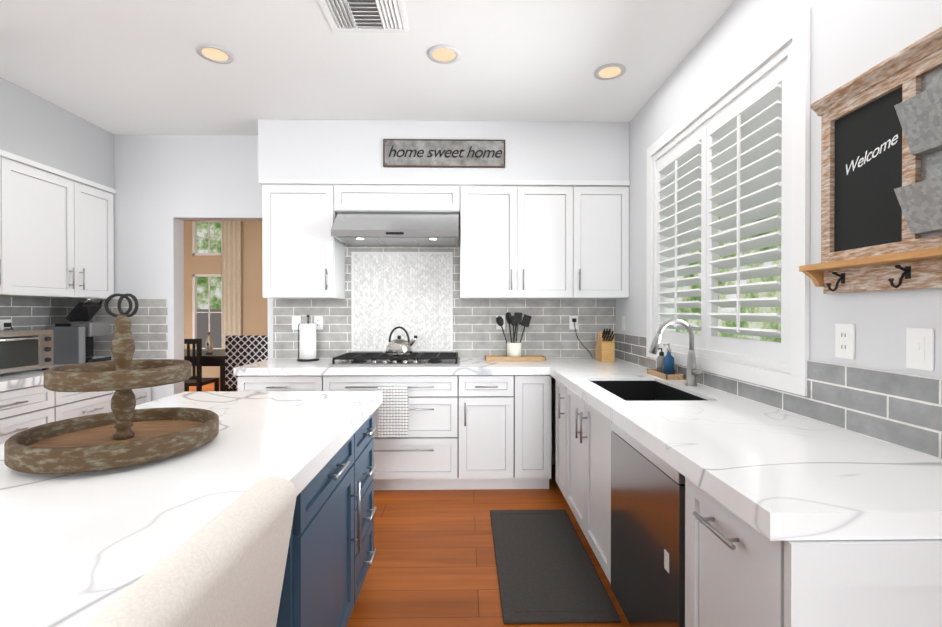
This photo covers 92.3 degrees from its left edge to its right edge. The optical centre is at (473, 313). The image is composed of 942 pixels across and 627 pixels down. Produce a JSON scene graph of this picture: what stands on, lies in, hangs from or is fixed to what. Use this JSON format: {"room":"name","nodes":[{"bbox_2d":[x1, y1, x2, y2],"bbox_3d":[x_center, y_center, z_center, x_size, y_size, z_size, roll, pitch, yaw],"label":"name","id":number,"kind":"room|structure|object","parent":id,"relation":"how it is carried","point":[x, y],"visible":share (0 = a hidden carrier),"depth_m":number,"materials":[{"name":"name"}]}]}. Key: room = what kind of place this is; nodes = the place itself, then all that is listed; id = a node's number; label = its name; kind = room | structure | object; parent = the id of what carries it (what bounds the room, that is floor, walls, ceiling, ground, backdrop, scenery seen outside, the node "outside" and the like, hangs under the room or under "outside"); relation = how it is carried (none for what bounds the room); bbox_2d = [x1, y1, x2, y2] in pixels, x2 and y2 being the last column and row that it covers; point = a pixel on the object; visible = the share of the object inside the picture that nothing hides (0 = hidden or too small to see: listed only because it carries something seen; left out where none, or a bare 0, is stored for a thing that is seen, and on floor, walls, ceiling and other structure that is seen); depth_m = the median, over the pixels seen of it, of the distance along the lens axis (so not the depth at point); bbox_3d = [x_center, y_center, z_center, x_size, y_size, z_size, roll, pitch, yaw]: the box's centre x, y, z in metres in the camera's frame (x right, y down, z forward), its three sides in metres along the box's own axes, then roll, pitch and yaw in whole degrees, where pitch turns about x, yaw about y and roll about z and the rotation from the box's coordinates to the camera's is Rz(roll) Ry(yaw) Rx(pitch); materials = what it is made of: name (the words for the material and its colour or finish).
{"room":"kitchen","nodes":[
{"label":"kitchen","id":0,"kind":"room"},
{"bbox_2d":[184,221,267,378],"bbox_3d":[-3.515,-0.514,3.918,8.200,3.600,0.020,0,0,-1],"label":"wall","id":1,"kind":"structure","parent":0,"point":[254,311],"depth_m":3.92,"materials":[{"name":"beige paint"}]},
{"bbox_2d":[192,221,221,348],"bbox_3d":[-5.125,-0.552,8.764,0.600,2.530,0.070,0,0,-1],"label":"room window","id":2,"kind":"structure","parent":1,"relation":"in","point":[194,277],"depth_m":8.73,"materials":[{"name":"white"}]},
{"bbox_2d":[222,221,240,348],"bbox_3d":[-4.953,-0.402,8.670,1.300,3.292,0.077,0,0,-1],"label":"curtain","id":3,"kind":"object","parent":1,"relation":"hanging from","point":[231,277],"visible":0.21,"depth_m":8.68,"materials":[{"name":"fabric"}]},
{"bbox_2d":[112,134,555,464],"bbox_3d":[-1.054,-0.104,3.886,4.820,2.780,0.140,0,0,-1],"label":"wall","id":4,"kind":"structure","parent":0,"point":[166,186],"depth_m":3.79,"materials":[{"name":"white paint"}]},
{"bbox_2d":[76,245,615,358],"bbox_3d":[-1.053,-0.098,3.807,4.516,0.950,0.014,0,0,-1],"label":"backsplash","id":5,"kind":"structure","parent":4,"relation":"attached to","point":[413,291],"depth_m":3.81,"materials":[{"name":"tile"}]},
{"bbox_2d":[292,316,300,329],"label":"outlet","id":6,"kind":"object","parent":5,"relation":"attached to","point":[296,320],"depth_m":3.79,"materials":[{"name":"white plastic"}]},
{"bbox_2d":[314,316,322,329],"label":"outlet","id":7,"kind":"object","parent":5,"relation":"attached to","point":[318,320],"depth_m":3.79,"materials":[{"name":"white plastic"}]},
{"bbox_2d":[569,316,592,357],"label":"outlet","id":8,"kind":"object","parent":5,"relation":"attached to","point":[573,320],"depth_m":3.83,"materials":[{"name":"white plastic"}]},
{"bbox_2d":[331,211,458,245],"bbox_3d":[-0.583,-0.675,3.559,0.930,0.231,0.502,0,0,-1],"label":"range hood","id":9,"kind":"object","parent":4,"relation":"attached to","point":[356,228],"visible":1,"depth_m":3.39,"materials":[{"name":"silver metal"}]},
{"bbox_2d":[259,179,629,298],"bbox_3d":[-0.218,-0.577,3.644,2.853,0.908,0.366,0,0,-1],"label":"upper cabinet","id":10,"kind":"object","parent":4,"relation":"attached to","point":[544,239],"visible":1,"depth_m":3.51,"materials":[{"name":"white wood"}]},
{"bbox_2d":[0,0,734,134],"bbox_3d":[-0.988,-1.516,0.280,4.820,0.080,7.340,0,0,-1],"label":"ceiling","id":11,"kind":"structure","parent":0,"point":[138,67],"depth_m":2.66,"materials":[{"name":"white paint"}]},
{"bbox_2d":[0,77,113,188],"bbox_3d":[-2.888,-1.256,2.500,0.798,0.458,2.548,0,0,-1],"label":"soffit","id":12,"kind":"structure","parent":11,"relation":"attached to","point":[33,127],"depth_m":3.22,"materials":[{"name":"grey paint"}]},
{"bbox_2d":[196,44,233,63],"bbox_3d":[-1.481,-1.482,2.591,0.190,0.007,0.190,0,0,-1],"label":"recessed light","id":13,"kind":"object","parent":11,"relation":"in","point":[214,53],"visible":1,"depth_m":2.58,"materials":[{"name":"grey"}]},
{"bbox_2d":[319,0,409,32],"bbox_3d":[-0.533,-1.478,2.213,0.400,0.017,0.330,0,0,-1],"label":"ceiling vent","id":14,"kind":"object","parent":11,"relation":"in","point":[382,16],"visible":1,"depth_m":2.24,"materials":[{"name":"white metal"}]},
{"bbox_2d":[258,119,628,180],"bbox_3d":[-0.226,-1.262,3.662,2.868,0.458,0.323,0,0,-1],"label":"soffit","id":15,"kind":"structure","parent":11,"relation":"attached to","point":[335,149],"depth_m":3.50,"materials":[{"name":"white paint"}]},
{"bbox_2d":[383,139,504,167],"bbox_3d":[-0.227,-1.234,3.489,0.940,0.215,0.019,0,0,-1],"label":"home sign","id":16,"kind":"object","parent":15,"relation":"attached to","point":[433,161],"visible":1,"depth_m":3.48,"materials":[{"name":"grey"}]},
{"bbox_2d":[388,146,501,157],"bbox_3d":[-0.219,-1.244,3.484,0.875,0.086,0.008,0,0,-1],"label":"lettering","id":17,"kind":"object","parent":16,"relation":"attached to","point":[461,150],"visible":1,"depth_m":3.48,"materials":[{"name":"grey paint"}]},
{"bbox_2d":[427,45,460,63],"bbox_3d":[-0.170,-1.482,2.595,0.190,0.007,0.190,0,0,-1],"label":"recessed light","id":18,"kind":"object","parent":11,"relation":"in","point":[444,54],"visible":1,"depth_m":2.59,"materials":[{"name":"grey glass"}]},
{"bbox_2d":[594,63,625,79],"bbox_3d":[0.836,-1.483,2.784,0.190,0.007,0.190,0,0,-1],"label":"recessed light","id":19,"kind":"object","parent":11,"relation":"in","point":[611,71],"visible":1,"depth_m":2.77,"materials":[{"name":"grey"}]},
{"bbox_2d":[189,379,630,626],"bbox_3d":[-3.105,1.321,2.834,8.980,0.060,12.500,0,0,-1],"label":"floor","id":20,"kind":"structure","parent":0,"point":[433,563],"depth_m":2.38,"materials":[{"name":"brown wood"}]},
{"bbox_2d":[0,384,59,443],"bbox_3d":[-2.980,0.866,2.587,0.618,0.852,0.605,0,0,-1],"label":"base cabinet","id":21,"kind":"object","parent":20,"relation":"on","point":[21,409],"depth_m":2.70,"materials":[{"name":"white wood"}]},
{"bbox_2d":[0,359,141,391],"bbox_3d":[-2.968,0.408,3.027,0.639,0.055,1.489,0,0,-1],"label":"countertop","id":22,"kind":"structure","parent":21,"relation":"on","point":[19,380],"depth_m":2.72,"materials":[{"name":"stone"}]},
{"bbox_2d":[0,330,53,373],"bbox_3d":[-3.007,0.245,2.830,0.377,0.270,0.502,0,0,-1],"label":"toaster oven","id":23,"kind":"object","parent":22,"relation":"on","point":[23,350],"visible":1,"depth_m":2.88,"materials":[{"name":"silver metal"}]},
{"bbox_2d":[47,297,110,363],"bbox_3d":[-3.053,0.125,3.517,0.270,0.504,0.285,0,0,-1],"label":"coffee maker","id":24,"kind":"object","parent":22,"relation":"on","point":[73,341],"visible":0.96,"depth_m":3.45,"materials":[{"name":"black"}]},
{"bbox_2d":[60,391,114,419],"bbox_3d":[-2.990,0.863,3.149,0.618,0.852,0.520,0,0,-1],"label":"base cabinet","id":25,"kind":"object","parent":20,"relation":"on","point":[72,404],"depth_m":3.11,"materials":[{"name":"white wood"}]},
{"bbox_2d":[132,387,150,404],"bbox_3d":[-2.998,0.861,3.596,0.618,0.852,0.373,0,0,-1],"label":"base cabinet","id":26,"kind":"object","parent":20,"relation":"on","point":[143,395],"depth_m":3.68,"materials":[{"name":"white wood"}]},
{"bbox_2d":[84,476,296,626],"bbox_3d":[-0.549,0.791,0.599,0.495,1.023,0.446,0,0,-1],"label":"counter stool","id":27,"kind":"object","parent":20,"relation":"on","point":[226,566],"visible":1,"depth_m":0.57,"materials":[{"name":"fabric"}]},
{"bbox_2d":[184,339,218,391],"bbox_3d":[-3.445,0.788,5.546,0.420,0.980,0.420,0,0,-1],"label":"dining chair","id":28,"kind":"object","parent":20,"relation":"on","point":[197,380],"visible":0.35,"depth_m":5.35,"materials":[{"name":"black wood"}]},
{"bbox_2d":[184,349,226,390],"bbox_3d":[-3.829,0.896,6.005,1.650,0.760,1.030,0,0,-1],"label":"dining table","id":29,"kind":"object","parent":20,"relation":"on","point":[216,357],"visible":0.12,"depth_m":5.56,"materials":[{"name":"black wood"}]},
{"bbox_2d":[205,331,212,354],"bbox_3d":[-3.349,0.371,5.726,0.084,0.292,0.084,0,0,-1],"label":"bottle","id":30,"kind":"object","parent":29,"relation":"on","point":[208,346],"visible":1,"depth_m":5.70,"materials":[{"name":"white"}]},
{"bbox_2d":[225,335,267,390],"bbox_3d":[-2.665,0.768,5.565,0.500,1.020,0.550,0,0,-1],"label":"chair","id":31,"kind":"object","parent":20,"relation":"on","point":[241,350],"visible":0.33,"depth_m":5.29,"materials":[{"name":"fabric"}]},
{"bbox_2d":[237,375,324,390],"bbox_3d":[-1.377,0.862,3.505,0.600,0.852,0.613,0,0,-1],"label":"base cabinet","id":32,"kind":"object","parent":20,"relation":"on","point":[297,382],"depth_m":3.20,"materials":[{"name":"white wood"}]},
{"bbox_2d":[276,428,359,626],"bbox_3d":[-0.923,0.874,1.510,0.894,0.848,0.615,0,0,-1],"label":"base cabinet","id":33,"kind":"object","parent":20,"relation":"on","point":[331,553],"depth_m":1.48,"materials":[{"name":"blue wood"}]},
{"bbox_2d":[0,391,381,626],"bbox_3d":[-0.910,0.422,0.680,0.970,0.060,3.120,0,0,-1],"label":"countertop","id":34,"kind":"structure","parent":33,"relation":"on","point":[80,549],"depth_m":0.96,"materials":[{"name":"stone"}]},
{"bbox_2d":[4,293,218,473],"bbox_3d":[-0.996,0.165,1.288,0.472,0.445,0.472,0,0,-1],"label":"tiered tray","id":35,"kind":"object","parent":34,"relation":"on","point":[124,433],"visible":1,"depth_m":1.25,"materials":[{"name":"brown wood"}]},
{"bbox_2d":[360,412,376,590],"bbox_3d":[-0.932,0.871,1.990,0.894,0.848,0.465,0,0,-1],"label":"base cabinet","id":36,"kind":"object","parent":20,"relation":"on","point":[367,509],"depth_m":2.06,"materials":[{"name":"blue wood"}]},
{"bbox_2d":[325,375,468,489],"bbox_3d":[-0.597,0.862,3.520,1.080,0.852,0.613,0,0,-1],"label":"base cabinet","id":37,"kind":"object","parent":20,"relation":"on","point":[465,432],"depth_m":3.22,"materials":[{"name":"white wood"}]},
{"bbox_2d":[377,385,408,437],"bbox_3d":[-0.566,0.688,3.179,0.220,0.363,0.026,0,0,-1],"label":"hanging towel","id":38,"kind":"object","parent":37,"relation":"hanging from","point":[393,410],"visible":0.96,"depth_m":3.17,"materials":[{"name":"white fabric"}]},
{"bbox_2d":[233,358,642,375],"bbox_3d":[-0.238,0.406,3.507,2.898,0.055,0.629,0,0,-1],"label":"countertop","id":39,"kind":"structure","parent":37,"relation":"on","point":[321,366],"depth_m":3.20,"materials":[{"name":"stone"}]},
{"bbox_2d":[297,315,318,361],"bbox_3d":[-1.330,0.193,3.632,0.170,0.368,0.170,0,0,-1],"label":"paper towel holder","id":40,"kind":"object","parent":39,"relation":"on","point":[307,341],"visible":1,"depth_m":3.58,"materials":[{"name":"white paper"}]},
{"bbox_2d":[329,352,459,365],"bbox_3d":[-0.583,0.350,3.531,0.950,0.054,0.490,0,0,-1],"label":"cooktop","id":41,"kind":"object","parent":39,"relation":"in","point":[385,359],"visible":1,"depth_m":3.38,"materials":[{"name":"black metal"}]},
{"bbox_2d":[385,326,416,355],"bbox_3d":[-0.563,0.211,3.531,0.249,0.223,0.210,0,0,-1],"label":"kettle","id":42,"kind":"object","parent":41,"relation":"on","point":[398,346],"visible":1,"depth_m":3.47,"materials":[{"name":"silver metal"}]},
{"bbox_2d":[485,355,545,360],"bbox_3d":[0.330,0.360,3.658,0.480,0.032,0.150,0,0,-1],"label":"cutting board","id":43,"kind":"object","parent":39,"relation":"on","point":[521,358],"visible":0.96,"depth_m":3.58,"materials":[{"name":"wood"}]},
{"bbox_2d":[496,312,531,356],"bbox_3d":[0.325,0.179,3.657,0.290,0.382,0.116,0,0,-1],"label":"utensil crock","id":44,"kind":"object","parent":43,"relation":"on","point":[514,347],"visible":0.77,"depth_m":3.64,"materials":[{"name":"beige ceramic"}]},
{"bbox_2d":[595,328,614,361],"bbox_3d":[1.042,0.247,3.578,0.100,0.260,0.216,0,0,-1],"label":"knife block","id":45,"kind":"object","parent":39,"relation":"on","point":[605,348],"visible":1,"depth_m":3.52,"materials":[{"name":"brown wood"}]},
{"bbox_2d":[469,375,524,488],"bbox_3d":[0.113,0.862,3.533,0.460,0.852,0.613,0,0,-1],"label":"base cabinet","id":46,"kind":"object","parent":20,"relation":"on","point":[496,402],"depth_m":3.24,"materials":[{"name":"white wood"}]},
{"bbox_2d":[525,375,550,488],"bbox_3d":[0.387,0.862,3.538,0.330,0.852,0.613,0,0,-1],"label":"base cabinet","id":47,"kind":"object","parent":20,"relation":"on","point":[537,387],"depth_m":3.24,"materials":[{"name":"white wood"}]},
{"bbox_2d":[490,509,620,623],"bbox_3d":[0.361,1.284,2.418,0.495,0.017,1.060,0,0,-1],"label":"kitchen mat","id":48,"kind":"object","parent":20,"relation":"on","point":[547,572],"visible":0.96,"depth_m":2.23,"materials":[{"name":"rubber"}]},
{"bbox_2d":[556,380,599,502],"bbox_3d":[0.899,0.864,3.021,0.642,0.852,0.470,0,0,-1],"label":"base cabinet","id":49,"kind":"object","parent":20,"relation":"on","point":[568,403],"depth_m":2.89,"materials":[{"name":"white wood"}]},
{"bbox_2d":[568,416,599,562],"bbox_3d":[0.910,0.963,2.407,0.642,0.660,0.880,0,0,-1],"label":"base cabinet","id":50,"kind":"object","parent":20,"relation":"on","point":[583,431],"depth_m":2.37,"materials":[{"name":"white wood"}]},
{"bbox_2d":[600,413,941,626],"bbox_3d":[0.923,0.871,1.459,0.650,0.852,1.145,0,0,-1],"label":"base cabinet","id":51,"kind":"object","parent":20,"relation":"on","point":[671,546],"depth_m":1.12,"materials":[{"name":"white wood"}]},
{"bbox_2d":[550,367,941,540],"bbox_3d":[0.894,0.506,2.054,0.669,0.242,2.320,0,0,-1],"label":"countertop","id":52,"kind":"structure","parent":51,"relation":"on","point":[770,473],"depth_m":1.21,"materials":[{"name":"stone"}]},
{"bbox_2d":[647,369,684,379],"bbox_3d":[1.155,0.366,2.738,0.105,0.030,0.280,0,0,-1],"label":"soap tray","id":53,"kind":"object","parent":52,"relation":"on","point":[675,376],"visible":0.77,"depth_m":2.63,"materials":[{"name":"wood"}]},
{"bbox_2d":[657,348,658,371],"bbox_3d":[1.157,0.293,2.788,0.054,0.162,0.054,0,0,-40],"label":"soap bottle","id":54,"kind":"object","parent":53,"relation":"on","point":[658,348],"depth_m":2.78,"materials":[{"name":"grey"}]},
{"bbox_2d":[659,344,673,374],"bbox_3d":[1.159,0.276,2.687,0.060,0.196,0.060,0,0,-40],"label":"soap bottle","id":55,"kind":"object","parent":53,"relation":"on","point":[665,364],"depth_m":2.68,"materials":[{"name":"blue plastic"}]},
{"bbox_2d":[649,319,702,385],"bbox_3d":[1.059,0.205,2.360,0.260,0.355,0.152,0,0,-1],"label":"faucet","id":56,"kind":"object","parent":52,"relation":"on","point":[692,371],"visible":1,"depth_m":2.39,"materials":[{"name":"silver metal"}]},
{"bbox_2d":[616,0,941,457],"bbox_3d":[1.347,-0.087,0.329,0.150,2.780,7.340,0,0,-1],"label":"wall","id":57,"kind":"structure","parent":0,"point":[851,40],"depth_m":1.63,"materials":[{"name":"white paint"}]},
{"bbox_2d":[646,7,810,395],"bbox_3d":[1.298,-0.417,2.412,0.170,1.440,1.470,0,0,-1],"label":"window","id":58,"kind":"structure","parent":57,"relation":"in","point":[795,31],"depth_m":1.74,"materials":[{"name":"white wood"}]},
{"bbox_2d":[653,44,791,370],"bbox_3d":[1.258,-0.417,2.411,0.083,1.276,1.306,0,0,-1],"label":"window shutters","id":59,"kind":"object","parent":58,"relation":"attached to","point":[744,129],"visible":0.92,"depth_m":2.19,"materials":[{"name":"white wood"}]},
{"bbox_2d":[615,333,941,459],"bbox_3d":[1.247,0.281,1.353,0.008,0.215,4.988,0,0,-1],"label":"backsplash","id":60,"kind":"structure","parent":57,"relation":"attached to","point":[903,410],"depth_m":1.46,"materials":[{"name":"tile"}]},
{"bbox_2d":[835,324,854,358],"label":"outlet","id":61,"kind":"object","parent":57,"relation":"attached to","point":[844,333],"depth_m":1.51,"materials":[{"name":"white plastic"}]},
{"bbox_2d":[799,26,941,293],"bbox_3d":[1.203,-0.401,1.170,0.102,0.666,0.890,0,0,-1],"label":"organizer","id":62,"kind":"object","parent":57,"relation":"attached to","point":[881,221],"visible":1,"depth_m":1.35,"materials":[{"name":"black wood"}]},
{"bbox_2d":[846,135,897,174],"bbox_3d":[1.235,-0.496,1.410,0.001,0.036,0.186,0,-14,-1],"label":"chalk text","id":63,"kind":"object","parent":62,"relation":"attached to","point":[866,159],"visible":1,"depth_m":1.41,"materials":[{"name":"white paint"}]},
{"bbox_2d":[906,328,933,370],"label":"light switch","id":64,"kind":"object","parent":57,"relation":"attached to","point":[920,348],"depth_m":1.26,"materials":[{"name":"white plastic"}]},
{"bbox_3d":[-3.321,-0.086,0.173,0.150,2.780,7.200,0,0,-1],"label":"wall","id":65,"kind":"structure","parent":0,"visible":0},
{"bbox_2d":[0,149,15,296],"bbox_3d":[-3.130,-0.571,2.591,0.318,0.908,0.632,0,0,-1],"label":"upper cabinet","id":66,"kind":"object","parent":65,"relation":"attached to","point":[7,159],"depth_m":2.89,"materials":[{"name":"white wood"}]},
{"bbox_2d":[0,296,76,329],"bbox_3d":[-3.293,0.131,3.019,0.008,0.500,1.488,0,0,-1],"label":"backsplash","id":67,"kind":"structure","parent":65,"relation":"attached to","point":[30,313],"depth_m":3.40,"materials":[{"name":"tile"}]},
{"bbox_2d":[0,319,12,329],"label":"outlet","id":68,"kind":"object","parent":67,"relation":"attached to","point":[6,324],"depth_m":3.16,"materials":[{"name":"white plastic"}]},
{"bbox_2d":[16,155,83,298],"bbox_3d":[-3.140,-0.574,3.115,0.318,0.908,0.644,0,0,-1],"label":"upper cabinet","id":69,"kind":"object","parent":65,"relation":"attached to","point":[56,233],"depth_m":3.19,"materials":[{"name":"white wood"}]},
{"bbox_2d":[84,179,116,298],"bbox_3d":[-3.148,-0.576,3.548,0.318,0.908,0.450,0,0,-1],"label":"upper cabinet","id":70,"kind":"object","parent":65,"relation":"attached to","point":[98,198],"depth_m":3.62,"materials":[{"name":"white wood"}]},
{"label":"outside","id":71,"kind":"structure","parent":0,"visible":0},
{"bbox_2d":[197,222,221,347],"bbox_3d":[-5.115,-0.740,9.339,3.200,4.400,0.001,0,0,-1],"label":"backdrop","id":72,"kind":"structure","parent":71,"point":[215,300],"depth_m":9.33,"materials":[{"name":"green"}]},
{"bbox_2d":[676,150,781,341],"bbox_3d":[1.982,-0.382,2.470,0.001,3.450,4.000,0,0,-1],"label":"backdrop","id":73,"kind":"structure","parent":71,"point":[763,325],"depth_m":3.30,"materials":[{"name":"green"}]}
]}

